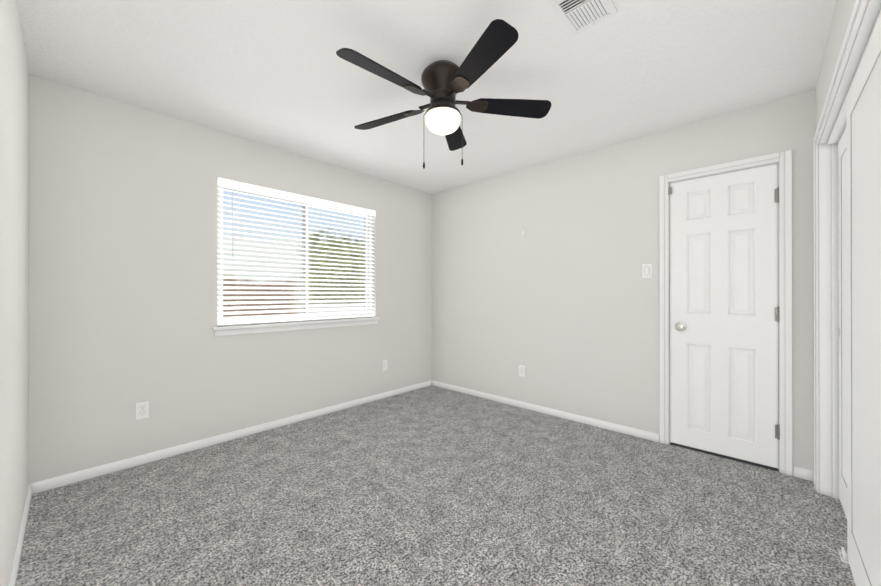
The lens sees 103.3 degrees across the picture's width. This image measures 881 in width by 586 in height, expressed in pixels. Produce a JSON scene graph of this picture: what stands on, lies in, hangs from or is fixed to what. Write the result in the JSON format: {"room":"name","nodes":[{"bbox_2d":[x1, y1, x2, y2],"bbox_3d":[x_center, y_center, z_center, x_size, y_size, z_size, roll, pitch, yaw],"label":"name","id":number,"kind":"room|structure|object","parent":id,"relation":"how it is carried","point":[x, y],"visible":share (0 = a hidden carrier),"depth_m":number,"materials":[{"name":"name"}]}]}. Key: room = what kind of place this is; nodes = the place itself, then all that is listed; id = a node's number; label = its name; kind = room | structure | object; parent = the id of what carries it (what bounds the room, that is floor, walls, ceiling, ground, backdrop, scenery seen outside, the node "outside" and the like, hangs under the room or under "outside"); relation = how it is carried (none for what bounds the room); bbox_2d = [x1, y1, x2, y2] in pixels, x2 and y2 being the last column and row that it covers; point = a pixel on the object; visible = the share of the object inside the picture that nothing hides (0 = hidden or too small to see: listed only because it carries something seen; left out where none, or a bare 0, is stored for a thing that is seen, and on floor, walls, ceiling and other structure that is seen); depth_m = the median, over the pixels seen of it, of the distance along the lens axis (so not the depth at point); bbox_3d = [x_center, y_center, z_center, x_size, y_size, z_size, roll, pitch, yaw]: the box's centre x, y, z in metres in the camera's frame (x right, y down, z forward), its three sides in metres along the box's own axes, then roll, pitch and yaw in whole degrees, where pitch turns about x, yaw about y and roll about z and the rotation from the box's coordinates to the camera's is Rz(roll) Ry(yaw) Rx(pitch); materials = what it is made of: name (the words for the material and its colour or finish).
{"room":"empty bedroom","nodes":[
{"label":"empty bedroom","id":0,"kind":"room"},
{"bbox_2d":[0,0,29,585],"bbox_3d":[-1.163,-0.053,0.778,3.490,2.440,0.140,0,0,43],"label":"wall","id":1,"kind":"structure","parent":0,"point":[14,274],"depth_m":1.45,"materials":[{"name":"paint"}]},
{"bbox_2d":[7,482,34,585],"bbox_3d":[-1.155,1.136,0.873,3.330,0.062,0.013,0,0,43],"label":"baseboard","id":2,"kind":"structure","parent":1,"relation":"attached to","point":[31,487],"depth_m":1.59,"materials":[{"name":"paint"}]},
{"bbox_2d":[29,75,431,483],"bbox_3d":[-1.302,-0.049,3.286,0.140,2.440,3.611,0,0,43],"label":"wall","id":3,"kind":"structure","parent":0,"point":[122,259],"depth_m":2.46,"materials":[{"name":"paint"}]},
{"bbox_2d":[136,401,148,419],"bbox_3d":[-2.042,0.804,2.386,0.008,0.115,0.070,0,0,43],"label":"electrical outlet","id":4,"kind":"object","parent":3,"relation":"attached to","point":[142,410],"visible":1,"depth_m":2.38,"materials":[{"name":"plastic"}]},
{"bbox_2d":[30,380,430,492],"bbox_3d":[-1.246,1.140,3.232,0.013,0.062,3.331,0,0,43],"label":"baseboard","id":5,"kind":"structure","parent":3,"relation":"attached to","point":[119,465],"depth_m":2.61,"materials":[{"name":"paint"}]},
{"bbox_2d":[217,186,371,325],"bbox_3d":[-1.295,-0.319,3.330,0.074,1.168,1.503,0,0,43],"label":"window unit","id":6,"kind":"structure","parent":3,"relation":"in","point":[303,242],"depth_m":3.27,"materials":[{"name":"plastic"}]},
{"bbox_2d":[217,177,375,324],"bbox_3d":[-1.242,-0.324,3.281,0.069,1.156,1.497,0,0,43],"label":"window blinds","id":7,"kind":"object","parent":6,"relation":"attached to","point":[228,183],"visible":0.88,"depth_m":3.15,"materials":[{"name":"white plastic"}]},
{"bbox_2d":[212,317,379,335],"bbox_3d":[-1.236,0.301,3.275,0.090,0.070,1.575,0,0,43],"label":"window sill","id":8,"kind":"structure","parent":3,"relation":"attached to","point":[240,329],"depth_m":3.10,"materials":[{"name":"paint"}]},
{"bbox_2d":[382,360,386,370],"bbox_3d":[-0.624,0.810,3.901,0.008,0.115,0.070,0,0,43],"label":"electrical outlet","id":9,"kind":"object","parent":3,"relation":"attached to","point":[384,365],"visible":1,"depth_m":3.90,"materials":[{"name":"plastic"}]},
{"bbox_2d":[16,0,836,193],"bbox_3d":[-0.028,-1.321,2.096,3.630,0.100,3.611,0,0,43],"label":"ceiling","id":10,"kind":"structure","parent":0,"point":[280,74],"depth_m":1.96,"materials":[{"name":"paint"}]},
{"bbox_2d":[336,19,551,168],"bbox_3d":[-0.021,-0.986,1.966,1.223,0.571,1.192,0,0,43],"label":"ceiling fan","id":11,"kind":"object","parent":10,"relation":"hanging from","point":[444,82],"visible":1,"depth_m":1.89,"materials":[{"name":"brown metal"}]},
{"bbox_2d":[550,0,617,35],"bbox_3d":[0.639,-1.262,1.546,0.200,0.020,0.260,0,0,43],"label":"ceiling vent","id":12,"kind":"object","parent":10,"relation":"in","point":[577,16],"visible":1,"depth_m":1.57,"materials":[{"name":"metal"}]},
{"bbox_2d":[15,385,855,585],"bbox_3d":[-0.028,1.219,2.091,3.630,0.100,3.611,0,0,43],"label":"floor","id":13,"kind":"structure","parent":0,"point":[431,485],"depth_m":1.85,"materials":[{"name":"carpet"}]},
{"bbox_2d":[839,546,848,564],"bbox_3d":[1.802,1.149,1.500,0.106,0.038,0.070,0,0,43],"label":"guide","id":14,"kind":"object","parent":13,"relation":"on","point":[843,556],"visible":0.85,"depth_m":1.52,"materials":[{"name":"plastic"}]},
{"bbox_2d":[432,89,815,475],"bbox_3d":[1.209,-0.049,3.312,3.490,2.440,0.140,0,0,43],"label":"wall","id":15,"kind":"structure","parent":0,"point":[560,300],"depth_m":3.11,"materials":[{"name":"paint"}]},
{"bbox_2d":[519,365,524,376],"bbox_3d":[0.832,0.796,3.562,0.070,0.115,0.008,0,0,43],"label":"electrical outlet","id":16,"kind":"object","parent":15,"relation":"attached to","point":[522,370],"visible":1,"depth_m":3.56,"materials":[{"name":"plastic"}]},
{"bbox_2d":[431,380,658,441],"bbox_3d":[0.806,1.141,3.582,2.489,0.062,0.013,0,0,43],"label":"baseboard","id":17,"kind":"structure","parent":15,"relation":"attached to","point":[627,430],"depth_m":3.29,"materials":[{"name":"paint"}]},
{"bbox_2d":[642,264,651,277],"bbox_3d":[1.655,-0.177,2.791,0.070,0.115,0.013,0,0,43],"label":"switch plate","id":18,"kind":"object","parent":15,"relation":"attached to","point":[646,270],"visible":1,"depth_m":2.79,"materials":[{"name":"plastic"}]},
{"bbox_2d":[668,163,779,467],"bbox_3d":[1.980,0.150,2.478,0.640,2.000,0.102,0,0,43],"label":"bedroom door","id":19,"kind":"structure","parent":15,"relation":"in","point":[724,314],"depth_m":2.46,"materials":[{"name":"paint"}]},
{"bbox_2d":[659,150,791,475],"bbox_3d":[2.032,0.127,2.530,0.730,2.085,0.157,0,0,43],"label":"door frame","id":20,"kind":"structure","parent":15,"relation":"attached to","point":[783,160],"depth_m":2.28,"materials":[{"name":"paint"}]},
{"bbox_2d":[816,0,855,128],"bbox_3d":[1.246,-0.053,0.901,0.140,2.440,3.331,0,0,43],"label":"wall","id":21,"kind":"structure","parent":0,"point":[843,10],"depth_m":1.61,"materials":[{"name":"paint"}]},
{"bbox_2d":[814,0,880,499],"bbox_3d":[1.393,0.120,1.070,0.157,2.095,2.640,0,0,43],"label":"door frame","id":22,"kind":"structure","parent":21,"relation":"attached to","point":[863,18],"depth_m":2.00,"materials":[{"name":"paint"}]},
{"bbox_2d":[827,10,880,585],"bbox_3d":[1.405,0.144,1.058,0.100,2.011,2.484,0,0,43],"label":"closet doors","id":23,"kind":"structure","parent":21,"relation":"in","point":[855,135],"depth_m":1.30,"materials":[{"name":"paint"}]},
{"label":"outside","id":24,"kind":"structure","parent":0,"visible":0},
{"bbox_2d":[223,189,363,316],"bbox_3d":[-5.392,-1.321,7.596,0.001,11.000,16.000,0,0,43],"label":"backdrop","id":25,"kind":"structure","parent":24,"point":[278,230],"depth_m":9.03,"materials":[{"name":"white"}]}
]}

